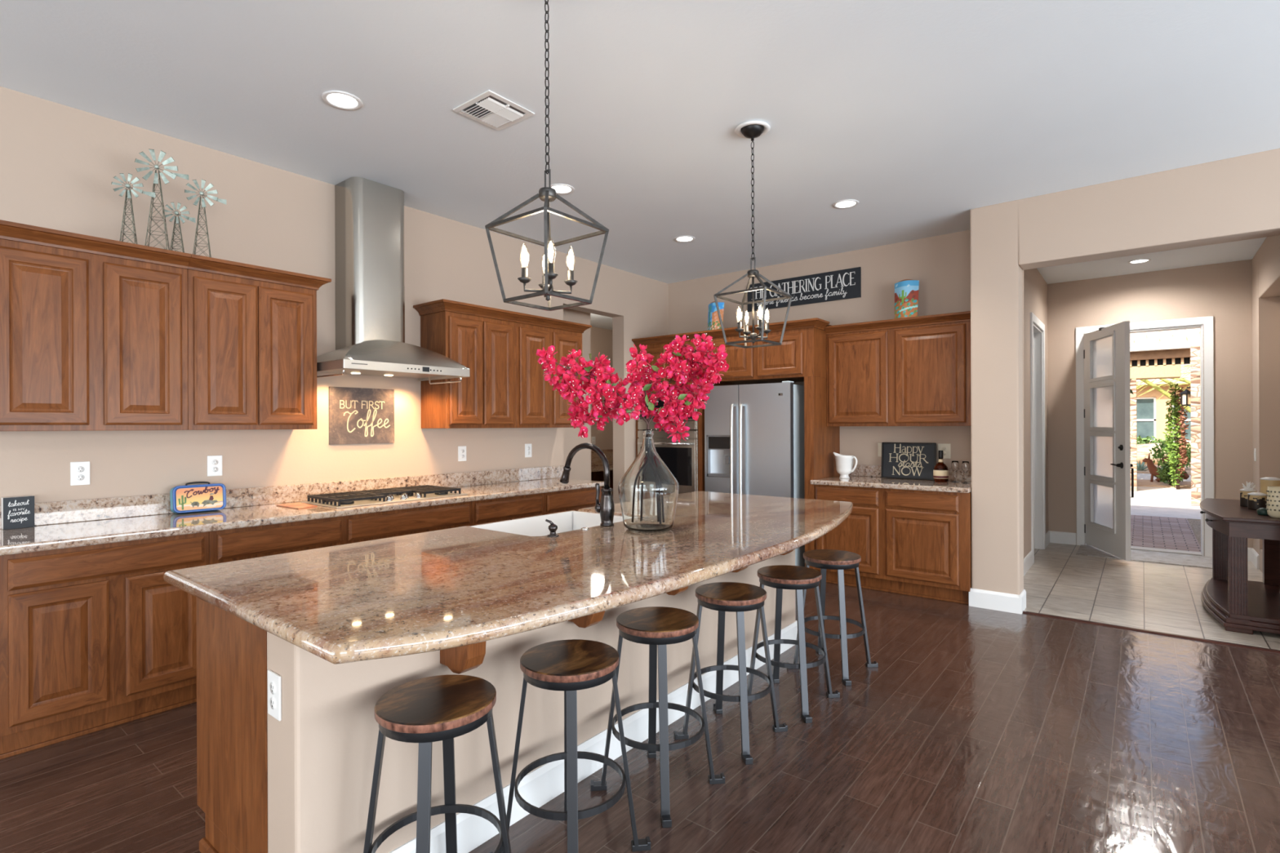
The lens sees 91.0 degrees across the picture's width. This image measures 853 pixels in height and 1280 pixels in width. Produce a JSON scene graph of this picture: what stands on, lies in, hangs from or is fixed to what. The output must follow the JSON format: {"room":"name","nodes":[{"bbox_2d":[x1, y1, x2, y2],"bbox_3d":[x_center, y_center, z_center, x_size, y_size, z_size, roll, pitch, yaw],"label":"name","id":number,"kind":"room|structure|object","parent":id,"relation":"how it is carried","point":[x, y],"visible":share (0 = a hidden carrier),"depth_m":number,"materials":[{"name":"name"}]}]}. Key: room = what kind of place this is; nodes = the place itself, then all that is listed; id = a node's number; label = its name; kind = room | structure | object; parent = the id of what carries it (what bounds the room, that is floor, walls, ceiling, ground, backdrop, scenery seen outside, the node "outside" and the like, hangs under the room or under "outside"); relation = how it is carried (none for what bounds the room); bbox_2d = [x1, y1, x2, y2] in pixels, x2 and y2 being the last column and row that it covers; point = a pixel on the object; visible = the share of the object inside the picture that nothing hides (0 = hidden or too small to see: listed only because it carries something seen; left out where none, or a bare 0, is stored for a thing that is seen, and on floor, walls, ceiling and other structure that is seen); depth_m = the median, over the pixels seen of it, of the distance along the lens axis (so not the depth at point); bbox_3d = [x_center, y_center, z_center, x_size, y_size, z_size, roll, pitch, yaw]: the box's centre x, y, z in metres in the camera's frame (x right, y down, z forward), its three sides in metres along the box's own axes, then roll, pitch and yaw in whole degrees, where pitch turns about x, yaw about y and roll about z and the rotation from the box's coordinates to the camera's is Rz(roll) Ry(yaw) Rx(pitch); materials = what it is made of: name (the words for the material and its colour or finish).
{"room":"kitchen","nodes":[
{"label":"kitchen","id":0,"kind":"room"},
{"bbox_2d":[0,86,668,505],"bbox_3d":[-3.019,-0.119,3.280,0.160,3.060,10.560,0,0,39],"label":"wall","id":1,"kind":"structure","parent":0,"point":[59,163],"depth_m":3.95,"materials":[{"name":"paint"}]},
{"bbox_2d":[70,461,89,485],"bbox_3d":[-2.912,0.247,3.275,0.009,0.122,0.078,0,0,39],"label":"wall outlet","id":2,"kind":"object","parent":1,"relation":"attached to","point":[79,471],"visible":1,"depth_m":3.27,"materials":[{"name":"white plastic"}]},
{"bbox_2d":[0,219,191,431],"bbox_3d":[-2.764,-0.443,3.155,0.388,0.933,0.766,0,0,39],"label":"upper cabinet","id":3,"kind":"object","parent":1,"relation":"attached to","point":[94,330],"visible":1,"depth_m":3.04,"materials":[{"name":"brown wood"}]},
{"bbox_2d":[111,173,155,244],"bbox_3d":[-2.556,-1.088,3.179,0.168,0.356,0.063,0,0,-30],"label":"windmill","id":4,"kind":"object","parent":3,"relation":"on","point":[128,194],"visible":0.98,"depth_m":3.16,"materials":[{"name":"grey metal"}]},
{"bbox_2d":[134,148,188,249],"bbox_3d":[-2.482,-1.168,3.272,0.221,0.515,0.093,0,0,-30],"label":"windmill","id":5,"kind":"object","parent":3,"relation":"on","point":[173,175],"visible":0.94,"depth_m":3.25,"materials":[{"name":"grey metal"}]},
{"bbox_2d":[164,202,195,252],"bbox_3d":[-2.471,-1.052,3.379,0.136,0.283,0.063,0,0,-30],"label":"windmill","id":6,"kind":"object","parent":3,"relation":"on","point":[193,220],"visible":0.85,"depth_m":3.37,"materials":[{"name":"grey metal"}]},
{"bbox_2d":[207,455,222,476],"bbox_3d":[-2.533,0.237,3.750,0.009,0.122,0.078,0,0,39],"label":"wall outlet","id":7,"kind":"object","parent":1,"relation":"attached to","point":[214,463],"visible":1,"depth_m":3.75,"materials":[{"name":"white plastic"}]},
{"bbox_2d":[186,253,331,430],"bbox_3d":[-2.295,-0.445,3.743,0.388,0.933,0.736,0,0,39],"label":"upper cabinet","id":8,"kind":"object","parent":1,"relation":"attached to","point":[252,329],"visible":0.9,"depth_m":3.59,"materials":[{"name":"brown wood"}]},
{"bbox_2d":[184,179,226,257],"bbox_3d":[-2.362,-1.122,3.425,0.186,0.422,0.078,0,0,-30],"label":"windmill","id":9,"kind":"object","parent":8,"relation":"on","point":[211,185],"visible":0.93,"depth_m":3.40,"materials":[{"name":"grey metal"}]},
{"bbox_2d":[0,465,564,528],"bbox_3d":[-1.955,0.436,4.463,0.020,0.112,3.935,0,0,39],"label":"backsplash","id":10,"kind":"structure","parent":1,"relation":"attached to","point":[91,509],"depth_m":3.96,"materials":[{"name":"stone"}]},
{"bbox_2d":[328,386,394,444],"bbox_3d":[-1.964,-0.072,4.462,0.013,0.395,0.474,0,0,39],"label":"wall sign","id":11,"kind":"object","parent":1,"relation":"attached to","point":[357,415],"visible":1,"depth_m":4.44,"materials":[{"name":"beige paint"}]},
{"bbox_2d":[316,176,470,384],"bbox_3d":[-1.720,-0.980,4.265,0.647,1.347,0.898,0,0,39],"label":"range hood","id":12,"kind":"object","parent":1,"relation":"attached to","point":[370,286],"visible":0.91,"depth_m":4.24,"materials":[{"name":"silver metal"}]},
{"bbox_2d":[413,298,520,428],"bbox_3d":[-1.342,-0.450,4.936,0.388,0.933,0.724,0,0,39],"label":"upper cabinet","id":13,"kind":"object","parent":1,"relation":"attached to","point":[468,335],"visible":0.96,"depth_m":4.80,"materials":[{"name":"brown wood"}]},
{"bbox_2d":[493,312,591,427],"bbox_3d":[-0.853,-0.452,5.549,0.388,0.933,0.842,0,0,39],"label":"upper cabinet","id":14,"kind":"object","parent":1,"relation":"attached to","point":[537,406],"visible":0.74,"depth_m":5.32,"materials":[{"name":"brown wood"}]},
{"bbox_2d":[563,308,591,480],"bbox_3d":[-1.000,-0.128,6.358,0.525,3.060,1.690,0,0,39],"label":"wall","id":15,"kind":"structure","parent":0,"point":[580,464],"depth_m":6.95,"materials":[{"name":"paint"}]},
{"bbox_2d":[590,326,613,450],"bbox_3d":[-0.517,-0.130,8.730,2.900,3.060,6.200,0,0,39],"label":"wall","id":16,"kind":"structure","parent":0,"point":[601,339],"depth_m":10.69,"materials":[{"name":"paint"}]},
{"bbox_2d":[0,0,1279,329],"bbox_3d":[-0.649,-1.809,0.832,12.560,0.300,18.700,0,0,39],"label":"ceiling","id":17,"kind":"structure","parent":0,"point":[924,114],"depth_m":3.21,"materials":[{"name":"paint"}]},
{"bbox_2d":[321,90,362,110],"bbox_3d":[-1.511,-1.652,3.197,0.190,0.005,0.190,0,0,39],"label":"recessed light","id":18,"kind":"object","parent":17,"relation":"in","point":[340,100],"visible":1,"depth_m":3.19,"materials":[{"name":"white"}]},
{"bbox_2d":[453,89,534,130],"bbox_3d":[-0.768,-1.650,3.311,0.304,0.016,0.300,0,0,39],"label":"ceiling vent","id":19,"kind":"object","parent":17,"relation":"in","point":[490,108],"visible":1,"depth_m":3.29,"materials":[{"name":"white plastic"}]},
{"bbox_2d":[484,0,608,311],"bbox_3d":[-0.339,-1.054,2.301,0.325,1.208,0.325,0,0,39],"label":"pendant light","id":20,"kind":"object","parent":17,"relation":"hanging from","point":[546,194],"visible":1,"depth_m":2.29,"materials":[{"name":"metal"}]},
{"bbox_2d":[547,183,574,194],"bbox_3d":[-0.552,-1.656,4.402,0.190,0.005,0.190,0,0,39],"label":"recessed light","id":21,"kind":"object","parent":17,"relation":"in","point":[561,188],"visible":0.79,"depth_m":4.40,"materials":[{"name":"white"}]},
{"bbox_2d":[713,120,792,348],"bbox_3d":[0.631,-1.058,3.516,0.325,1.208,0.325,0,0,39],"label":"pendant light","id":22,"kind":"object","parent":17,"relation":"hanging from","point":[753,129],"visible":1,"depth_m":3.50,"materials":[{"name":"black metal"}]},
{"bbox_2d":[832,199,858,208],"bbox_3d":[1.544,-1.665,4.724,0.190,0.005,0.190,0,0,39],"label":"recessed light","id":23,"kind":"object","parent":17,"relation":"in","point":[847,203],"visible":1,"depth_m":4.72,"materials":[{"name":"white"}]},
{"bbox_2d":[0,542,1279,852],"bbox_3d":[1.635,1.416,1.419,9.745,0.050,13.770,0,0,39],"label":"floor","id":24,"kind":"structure","parent":0,"point":[974,730],"depth_m":2.67,"materials":[{"name":"brown wood"}]},
{"bbox_2d":[0,531,208,759],"bbox_3d":[-2.662,0.973,3.084,0.627,0.873,0.774,0,0,39],"label":"base cabinet","id":25,"kind":"object","parent":24,"relation":"on","point":[93,638],"visible":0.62,"depth_m":2.84,"materials":[{"name":"brown wood"}]},
{"bbox_2d":[0,478,604,555],"bbox_3d":[-1.746,0.512,4.220,0.649,0.040,3.815,0,0,39],"label":"countertop","id":26,"kind":"structure","parent":25,"relation":"on","point":[78,534],"depth_m":3.33,"materials":[{"name":"stone"}]},
{"bbox_2d":[1,495,34,529],"bbox_3d":[-3.028,0.420,3.065,0.043,0.152,0.110,0,0,36],"label":"sign","id":27,"kind":"object","parent":26,"relation":"on","point":[17,512],"visible":1,"depth_m":3.05,"materials":[{"name":"black paint"}]},
{"bbox_2d":[169,481,226,513],"bbox_3d":[-2.537,0.407,3.617,0.097,0.174,0.254,0,0,42],"label":"lunch box","id":28,"kind":"object","parent":26,"relation":"on","point":[204,497],"visible":1,"depth_m":3.59,"materials":[{"name":"teal"}]},
{"bbox_2d":[177,486,219,510],"bbox_3d":[-2.515,0.407,3.594,0.001,0.126,0.200,-8,-5,42],"label":"artwork","id":29,"kind":"object","parent":28,"relation":"attached to","point":[211,500],"depth_m":3.60},
{"bbox_2d":[300,484,467,508],"bbox_3d":[-1.703,0.467,4.259,0.490,0.048,0.930,0,0,39],"label":"cooktop","id":30,"kind":"object","parent":26,"relation":"in","point":[378,496],"visible":1,"depth_m":4.13,"materials":[{"name":"metal"}]},
{"bbox_2d":[208,515,344,564],"bbox_3d":[-2.204,0.971,3.658,0.627,0.873,0.692,0,0,39],"label":"drawer","id":31,"kind":"object","parent":24,"relation":"on","point":[251,542],"visible":0.08,"depth_m":3.43,"materials":[{"name":"brown wood"}]},
{"bbox_2d":[343,501,471,544],"bbox_3d":[-1.702,0.969,4.286,0.627,0.873,0.913,0,0,39],"label":"drawer","id":32,"kind":"object","parent":24,"relation":"on","point":[386,524],"visible":0.07,"depth_m":4.04,"materials":[{"name":"brown wood"}]},
{"bbox_2d":[363,674,511,852],"bbox_3d":[-0.561,1.076,1.744,0.392,0.650,0.392,0,0,39],"label":"bar stool","id":33,"kind":"object","parent":24,"relation":"on","point":[425,711],"visible":1,"depth_m":1.71,"materials":[{"name":"brown wood"}]},
{"bbox_2d":[195,549,797,852],"bbox_3d":[-0.160,0.966,3.029,1.004,0.866,3.102,0,0,39],"label":"kitchen island","id":34,"kind":"object","parent":24,"relation":"on","point":[301,782],"visible":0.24,"depth_m":1.98,"materials":[{"name":"beige paint"}]},
{"bbox_2d":[267,670,281,720],"bbox_3d":[-1.010,0.743,1.736,0.078,0.122,0.009,0,0,39],"label":"wall outlet","id":35,"kind":"object","parent":34,"relation":"attached to","point":[274,680],"visible":1,"depth_m":1.73,"materials":[{"name":"white plastic"}]},
{"bbox_2d":[163,490,853,664],"bbox_3d":[-0.025,0.507,2.968,1.454,0.046,3.285,0,0,39],"label":"island countertop","id":36,"kind":"structure","parent":34,"relation":"on","point":[451,588],"depth_m":2.06,"materials":[{"name":"stone"}]},
{"bbox_2d":[471,511,622,536],"bbox_3d":[-0.425,0.622,3.252,0.533,0.248,0.768,0,0,39],"label":"sink","id":37,"kind":"object","parent":36,"relation":"in","point":[569,521],"visible":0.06,"depth_m":3.50,"materials":[{"name":"white ceramic"}]},
{"bbox_2d":[560,442,614,526],"bbox_3d":[-0.272,0.285,3.152,0.354,0.401,0.077,0,0,39],"label":"faucet","id":38,"kind":"object","parent":36,"relation":"on","point":[606,507],"visible":1,"depth_m":3.06,"materials":[{"name":"brown metal"}]},
{"bbox_2d":[617,429,679,531],"bbox_3d":[0.039,0.248,2.957,0.287,0.466,0.287,0,0,39],"label":"glass vase","id":39,"kind":"object","parent":36,"relation":"on","point":[648,491],"visible":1,"depth_m":2.86,"materials":[{"name":"clear glass"}]},
{"bbox_2d":[535,345,649,429],"bbox_3d":[-0.215,0.044,2.950,0.533,0.821,0.251,0,0,-7],"label":"branch","id":40,"kind":"object","parent":39,"relation":"in","point":[588,370],"visible":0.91,"depth_m":2.88,"materials":[{"name":"pink plant"}]},
{"bbox_2d":[567,373,649,438],"bbox_3d":[-0.150,0.104,2.959,0.401,0.701,0.290,0,0,5],"label":"branch","id":41,"kind":"object","parent":39,"relation":"in","point":[612,402],"visible":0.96,"depth_m":2.90,"materials":[{"name":"pink plant"}]},
{"bbox_2d":[624,343,684,420],"bbox_3d":[0.071,0.028,2.968,0.292,0.850,0.253,0,0,-2],"label":"branch","id":42,"kind":"object","parent":39,"relation":"in","point":[663,390],"visible":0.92,"depth_m":2.95,"materials":[{"name":"pink plant"}]},
{"bbox_2d":[647,391,709,442],"bbox_3d":[0.157,0.137,3.004,0.336,0.632,0.214,0,0,-36],"label":"branch","id":43,"kind":"object","parent":39,"relation":"in","point":[682,411],"visible":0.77,"depth_m":2.97,"materials":[{"name":"pink plant"}]},
{"bbox_2d":[646,333,728,429],"bbox_3d":[0.227,0.001,2.921,0.347,0.903,0.294,0,0,-23],"label":"branch","id":44,"kind":"object","parent":39,"relation":"in","point":[714,363],"visible":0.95,"depth_m":2.92,"materials":[{"name":"pink plant"}]},
{"bbox_2d":[471,493,543,525],"bbox_3d":[-1.204,0.967,4.910,0.627,0.873,0.683,0,0,39],"label":"base cabinet","id":45,"kind":"object","parent":24,"relation":"on","point":[506,508],"visible":0.08,"depth_m":4.68,"materials":[{"name":"brown wood"}]},
{"bbox_2d":[488,639,650,852],"bbox_3d":[-0.227,1.074,2.053,0.392,0.650,0.392,0,0,37],"label":"bar stool","id":46,"kind":"object","parent":24,"relation":"on","point":[569,666],"visible":0.99,"depth_m":2.00,"materials":[{"name":"black metal"}]},
{"bbox_2d":[543,486,601,515],"bbox_3d":[-0.777,0.965,5.445,0.627,0.873,0.684,0,0,39],"label":"base cabinet","id":47,"kind":"object","parent":24,"relation":"on","point":[555,502],"visible":0.06,"depth_m":5.20,"materials":[{"name":"brown wood"}]},
{"bbox_2d":[590,606,724,827],"bbox_3d":[0.069,1.073,2.450,0.392,0.650,0.392,0,0,40],"label":"bar stool","id":48,"kind":"object","parent":24,"relation":"on","point":[653,626],"visible":0.99,"depth_m":2.40,"materials":[{"name":"black metal"}]},
{"bbox_2d":[631,331,728,491],"bbox_3d":[0.463,0.227,6.818,0.861,2.342,0.678,0,0,39],"label":"tall cabinet","id":49,"kind":"object","parent":24,"relation":"on","point":[655,344],"visible":0.21,"depth_m":6.53,"materials":[{"name":"brown wood"}]},
{"bbox_2d":[637,430,697,493],"bbox_3d":[0.416,0.373,6.760,0.757,0.658,0.598,0,0,39],"label":"wall oven","id":50,"kind":"object","parent":49,"relation":"in","point":[681,458],"visible":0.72,"depth_m":6.44,"materials":[{"name":"silver metal"}]},
{"bbox_2d":[637,392,697,429],"bbox_3d":[0.415,-0.155,6.762,0.757,0.387,0.492,0,0,39],"label":"microwave","id":51,"kind":"object","parent":49,"relation":"in","point":[692,424],"visible":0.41,"depth_m":6.62,"materials":[{"name":"silver metal"}]},
{"bbox_2d":[673,582,787,764],"bbox_3d":[0.412,1.071,2.854,0.392,0.650,0.392,0,0,37],"label":"bar stool","id":52,"kind":"object","parent":24,"relation":"on","point":[722,597],"visible":0.99,"depth_m":2.81,"materials":[{"name":"black metal"}]},
{"bbox_2d":[704,381,804,566],"bbox_3d":[1.175,0.493,6.151,0.910,1.800,0.723,0,0,39],"label":"refrigerator","id":53,"kind":"object","parent":24,"relation":"on","point":[754,433],"visible":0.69,"depth_m":5.86,"materials":[{"name":"grey metal"}]},
{"bbox_2d":[698,317,839,570],"bbox_3d":[1.284,0.223,6.163,1.238,2.340,0.678,0,0,39],"label":"tall cabinet","id":54,"kind":"object","parent":24,"relation":"on","point":[801,357],"visible":0.63,"depth_m":5.76,"materials":[{"name":"brown wood"}]},
{"bbox_2d":[707,301,724,330],"bbox_3d":[0.769,-1.113,6.483,0.190,0.337,0.090,0,0,39],"label":"tile","id":55,"kind":"structure","parent":54,"relation":"on","point":[713,322],"depth_m":6.45,"materials":[{"name":"multicoloured ceramic"}]},
{"bbox_2d":[746,564,839,723],"bbox_3d":[0.763,1.070,3.214,0.392,0.650,0.392,0,0,39],"label":"bar stool","id":56,"kind":"object","parent":24,"relation":"on","point":[780,577],"visible":0.82,"depth_m":3.18,"materials":[{"name":"black metal"}]},
{"bbox_2d":[787,549,878,685],"bbox_3d":[1.109,1.068,3.635,0.392,0.650,0.392,0,0,43],"label":"bar stool","id":57,"kind":"object","parent":24,"relation":"on","point":[824,559],"visible":0.84,"depth_m":3.56,"materials":[{"name":"black metal"}]},
{"bbox_2d":[814,484,971,604],"bbox_3d":[2.225,0.952,5.447,1.244,0.873,0.627,0,0,39],"label":"base cabinet","id":58,"kind":"object","parent":24,"relation":"on","point":[908,542],"visible":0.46,"depth_m":5.12,"materials":[{"name":"brown wood"}]},
{"bbox_2d":[810,475,971,493],"bbox_3d":[2.209,0.495,5.447,1.273,0.040,0.648,0,0,39],"label":"countertop","id":59,"kind":"structure","parent":58,"relation":"on","point":[854,481],"depth_m":5.26,"materials":[{"name":"stone"}]},
{"bbox_2d":[832,452,857,478],"bbox_3d":[1.870,0.359,5.747,0.173,0.233,0.200,0,0,3],"label":"pitcher","id":60,"kind":"object","parent":59,"relation":"on","point":[844,464],"visible":1,"depth_m":5.69,"materials":[{"name":"white ceramic"}]},
{"bbox_2d":[880,442,936,479],"bbox_3d":[2.391,0.310,5.614,0.462,0.324,0.052,0,0,39],"label":"sign","id":61,"kind":"object","parent":59,"relation":"on","point":[904,460],"visible":0.98,"depth_m":5.61,"materials":[{"name":"black wood"}]},
{"bbox_2d":[933,450,948,482],"bbox_3d":[2.553,0.340,5.340,0.119,0.266,0.119,0,0,39],"label":"liquor bottle","id":62,"kind":"object","parent":59,"relation":"on","point":[940,471],"visible":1,"depth_m":5.30,"materials":[{"name":"orange glass"}]},
{"bbox_2d":[1075,544,1212,568],"bbox_3d":[5.332,1.370,6.624,1.180,0.010,0.660,0,0,39],"label":"door mat","id":63,"kind":"object","parent":24,"relation":"on","point":[1203,562],"visible":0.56,"depth_m":6.55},
{"bbox_2d":[1022,610,1279,653],"bbox_3d":[3.396,1.379,4.242,1.435,0.010,0.050,0,0,39],"label":"trim","id":64,"kind":"structure","parent":24,"relation":"on","point":[1024,611],"depth_m":4.19,"materials":[{"name":"brown wood"}]},
{"bbox_2d":[1200,497,1279,634],"bbox_3d":[4.505,0.995,4.673,0.513,0.768,1.390,0,0,39],"label":"console table","id":65,"kind":"object","parent":24,"relation":"on","point":[1242,605],"visible":0.99,"depth_m":4.34,"materials":[{"name":"brown wood"}]},
{"bbox_2d":[1200,577,1279,634],"bbox_3d":[4.507,1.306,4.673,0.505,0.085,1.380,0,0,39],"label":"shelf","id":66,"kind":"object","parent":65,"relation":"attached to","point":[1263,615],"depth_m":4.44,"materials":[{"name":"brown wood"}]},
{"bbox_2d":[1247,492,1266,510],"bbox_3d":[4.520,0.549,4.609,0.104,0.123,0.104,0,0,39],"label":"canister","id":67,"kind":"object","parent":65,"relation":"on","point":[1255,500],"visible":0.88,"depth_m":4.58,"materials":[{"name":"black ceramic"}]},
{"bbox_2d":[1259,476,1279,493],"bbox_3d":[4.632,0.493,4.621,0.114,0.233,0.114,0,0,39],"label":"canister","id":68,"kind":"object","parent":65,"relation":"on","point":[1266,482],"visible":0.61,"depth_m":4.60,"materials":[{"name":"beige ceramic"}]},
{"bbox_2d":[1265,486,1279,518],"bbox_3d":[4.253,0.509,4.195,0.123,0.205,0.122,0,0,39],"label":"vase","id":69,"kind":"object","parent":65,"relation":"on","point":[1273,507],"visible":1,"depth_m":4.18,"materials":[{"name":"beige ceramic"}]},
{"bbox_2d":[668,230,971,476],"bbox_3d":[1.611,-0.139,6.442,3.450,3.060,0.160,0,0,39],"label":"wall","id":70,"kind":"structure","parent":0,"point":[941,264],"depth_m":5.89,"materials":[{"name":"paint"}]},
{"bbox_2d":[747,266,861,311],"bbox_3d":[1.615,-1.358,6.319,1.200,0.285,0.019,0,0,39],"label":"wall sign","id":71,"kind":"object","parent":70,"relation":"attached to","point":[843,284],"visible":0.84,"depth_m":6.23,"materials":[{"name":"black wood"}]},
{"bbox_2d":[824,311,971,426],"bbox_3d":[2.296,-0.458,5.539,1.248,0.918,0.388,0,0,39],"label":"upper cabinet","id":72,"kind":"object","parent":70,"relation":"attached to","point":[906,374],"visible":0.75,"depth_m":5.39,"materials":[{"name":"brown wood"}]},
{"bbox_2d":[894,279,919,319],"bbox_3d":[2.310,-1.095,5.472,0.205,0.357,0.092,0,0,39],"label":"tile","id":73,"kind":"structure","parent":72,"relation":"on","point":[906,291],"depth_m":5.44,"materials":[{"name":"multicoloured ceramic"}]},
{"bbox_2d":[840,464,971,481],"bbox_3d":[2.416,0.420,5.685,1.246,0.108,0.020,0,0,39],"label":"backsplash","id":74,"kind":"structure","parent":70,"relation":"attached to","point":[860,470],"depth_m":5.84,"materials":[{"name":"stone"}]},
{"bbox_2d":[1023,268,1048,558],"bbox_3d":[3.763,-0.148,6.241,0.155,3.060,3.250,0,0,39],"label":"wall","id":75,"kind":"structure","parent":0,"point":[1035,287],"depth_m":6.22,"materials":[{"name":"paint"}]},
{"bbox_2d":[1030,312,1045,564],"bbox_3d":[4.183,0.121,6.751,0.173,2.525,1.040,0,0,39],"label":"trim","id":76,"kind":"structure","parent":75,"relation":"attached to","point":[1037,326],"depth_m":7.04,"materials":[{"name":"white"}]},
{"bbox_2d":[969,148,1279,595],"bbox_3d":[5.177,-0.160,3.228,6.135,3.072,0.735,0,0,39],"label":"wall","id":77,"kind":"structure","parent":0,"point":[1236,198],"depth_m":4.64,"materials":[{"name":"paint"}]},
{"bbox_2d":[968,587,1026,614],"bbox_3d":[5.010,1.308,3.023,6.151,0.137,0.231,0,0,39],"label":"baseboard","id":78,"kind":"structure","parent":77,"relation":"attached to","point":[986,599],"depth_m":4.74,"materials":[{"name":"white"}]},
{"bbox_2d":[1047,259,1253,555],"bbox_3d":[5.637,-0.156,6.926,2.230,3.060,0.160,0,0,39],"label":"wall","id":79,"kind":"structure","parent":0,"point":[1223,291],"depth_m":6.77,"materials":[{"name":"paint"}]},
{"bbox_2d":[1083,320,1133,560],"bbox_3d":[5.001,0.139,6.766,0.156,2.405,1.015,0,0,15],"label":"door","id":80,"kind":"structure","parent":79,"relation":"in","point":[1106,352],"depth_m":6.67,"materials":[{"name":"white wood"}]},
{"bbox_2d":[1086,543,1202,555],"bbox_3d":[5.569,1.364,6.985,0.990,0.020,0.180,0,0,39],"label":"trim","id":81,"kind":"structure","parent":79,"relation":"attached to","point":[1135,548],"depth_m":6.84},
{"bbox_2d":[1075,315,1213,556],"bbox_3d":[5.558,0.117,6.978,1.180,2.520,0.178,0,0,39],"label":"trim","id":82,"kind":"structure","parent":79,"relation":"attached to","point":[1207,481],"depth_m":6.65,"materials":[{"name":"white"}]},
{"bbox_2d":[1252,235,1279,573],"bbox_3d":[5.316,-0.155,5.001,0.330,3.080,3.250,0,0,39],"label":"wall","id":83,"kind":"structure","parent":0,"point":[1266,261],"depth_m":5.97,"materials":[{"name":"paint"}]},
{"bbox_2d":[1023,530,1259,575],"bbox_3d":[4.511,1.310,5.648,1.745,0.137,3.250,0,0,39],"label":"baseboard","id":84,"kind":"structure","parent":83,"relation":"attached to","point":[1059,537],"depth_m":7.21,"materials":[{"name":"white"}]},
{"label":"outside","id":85,"kind":"structure","parent":0,"visible":0},
{"bbox_2d":[1130,473,1200,519],"bbox_3d":[10.377,1.434,14.594,26.000,0.100,10.650,0,0,39],"label":"ground concrete","id":86,"kind":"structure","parent":85,"point":[1168,502],"depth_m":11.42,"materials":[{"name":"white concrete"}]},
{"bbox_2d":[1129,328,1199,491],"bbox_3d":[12.267,-1.307,15.129,8.305,5.365,5.520,0,0,39],"label":"portico","id":87,"kind":"object","parent":86,"relation":"on","point":[1149,358],"visible":0.09,"depth_m":13.15,"materials":[{"name":"beige paint"}]},
{"bbox_2d":[1129,357,1190,366],"bbox_3d":[10.745,-1.333,13.222,8.305,0.130,0.120,0,0,39],"label":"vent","id":88,"kind":"object","parent":87,"relation":"attached to","point":[1174,362],"depth_m":13.11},
{"bbox_2d":[1190,346,1200,506],"bbox_3d":[11.489,-0.011,12.581,0.739,2.780,4.835,0,0,41],"label":"stone wall","id":89,"kind":"structure","parent":86,"relation":"on","point":[1194,350],"depth_m":10.96,"materials":[{"name":"beige stone"}]},
{"bbox_2d":[1161,383,1190,489],"bbox_3d":[11.681,0.221,13.728,0.465,2.315,0.804,0,0,23],"label":"climbing vine","id":90,"kind":"object","parent":89,"relation":"attached to","point":[1178,420],"visible":0.95,"depth_m":13.61,"materials":[{"name":"green plant"}]},
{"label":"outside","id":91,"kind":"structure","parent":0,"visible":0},
{"bbox_2d":[1137,462,1191,488],"bbox_3d":[20.719,1.369,25.946,40.000,0.140,29.600,0,0,39],"label":"dirt","id":92,"kind":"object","parent":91,"point":[1140,482],"depth_m":14.99,"materials":[{"name":"brown soil"}]},
{"bbox_2d":[1142,453,1165,482],"bbox_3d":[12.483,1.011,15.246,0.497,0.713,0.220,0,0,39],"label":"sculpture","id":93,"kind":"object","parent":92,"relation":"on","point":[1152,468],"visible":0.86,"depth_m":15.25,"materials":[{"name":"brown metal"}]},
{"bbox_2d":[1136,443,1191,464],"bbox_3d":[17.872,1.021,21.820,2.100,0.868,1.400,0,0,39],"label":"wall","id":94,"kind":"structure","parent":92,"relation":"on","point":[1143,451],"depth_m":21.58,"materials":[{"name":"beige paint"}]},
{"bbox_2d":[1133,331,1199,413],"bbox_3d":[15.720,-1.228,21.016,8.427,5.277,4.323,0,0,39],"label":"pergola","id":95,"kind":"object","parent":92,"relation":"on","point":[1163,392],"visible":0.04,"depth_m":20.03,"materials":[{"name":"yellow wood"}]},
{"bbox_2d":[1133,329,1199,448],"bbox_3d":[23.356,-1.987,29.268,24.000,6.630,7.100,0,0,39],"label":"house","id":96,"kind":"structure","parent":92,"relation":"on","point":[1151,412],"depth_m":26.69,"materials":[{"name":"beige paint"}]},
{"bbox_2d":[1148,440,1191,468],"bbox_3d":[16.278,0.859,19.225,1.164,0.999,1.184,0,0,39],"label":"shrub","id":97,"kind":"object","parent":92,"relation":"on","point":[1161,452],"visible":0.39,"depth_m":19.25,"materials":[{"name":"green plant"}]},
{"bbox_2d":[1155,460,1186,485],"bbox_3d":[12.192,1.082,14.462,0.516,0.598,0.539,0,0,-14],"label":"shrub","id":98,"kind":"object","parent":92,"relation":"on","point":[1165,468],"visible":0.63,"depth_m":14.45,"materials":[{"name":"green plant"}]},
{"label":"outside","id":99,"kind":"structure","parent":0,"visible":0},
{"bbox_2d":[1130,515,1200,551],"bbox_3d":[4.590,1.458,10.134,6.520,0.100,3.540,0,0,39],"label":"paving","id":100,"kind":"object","parent":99,"point":[1148,531],"visible":0.21,"depth_m":8.19,"materials":[{"name":"brick"}]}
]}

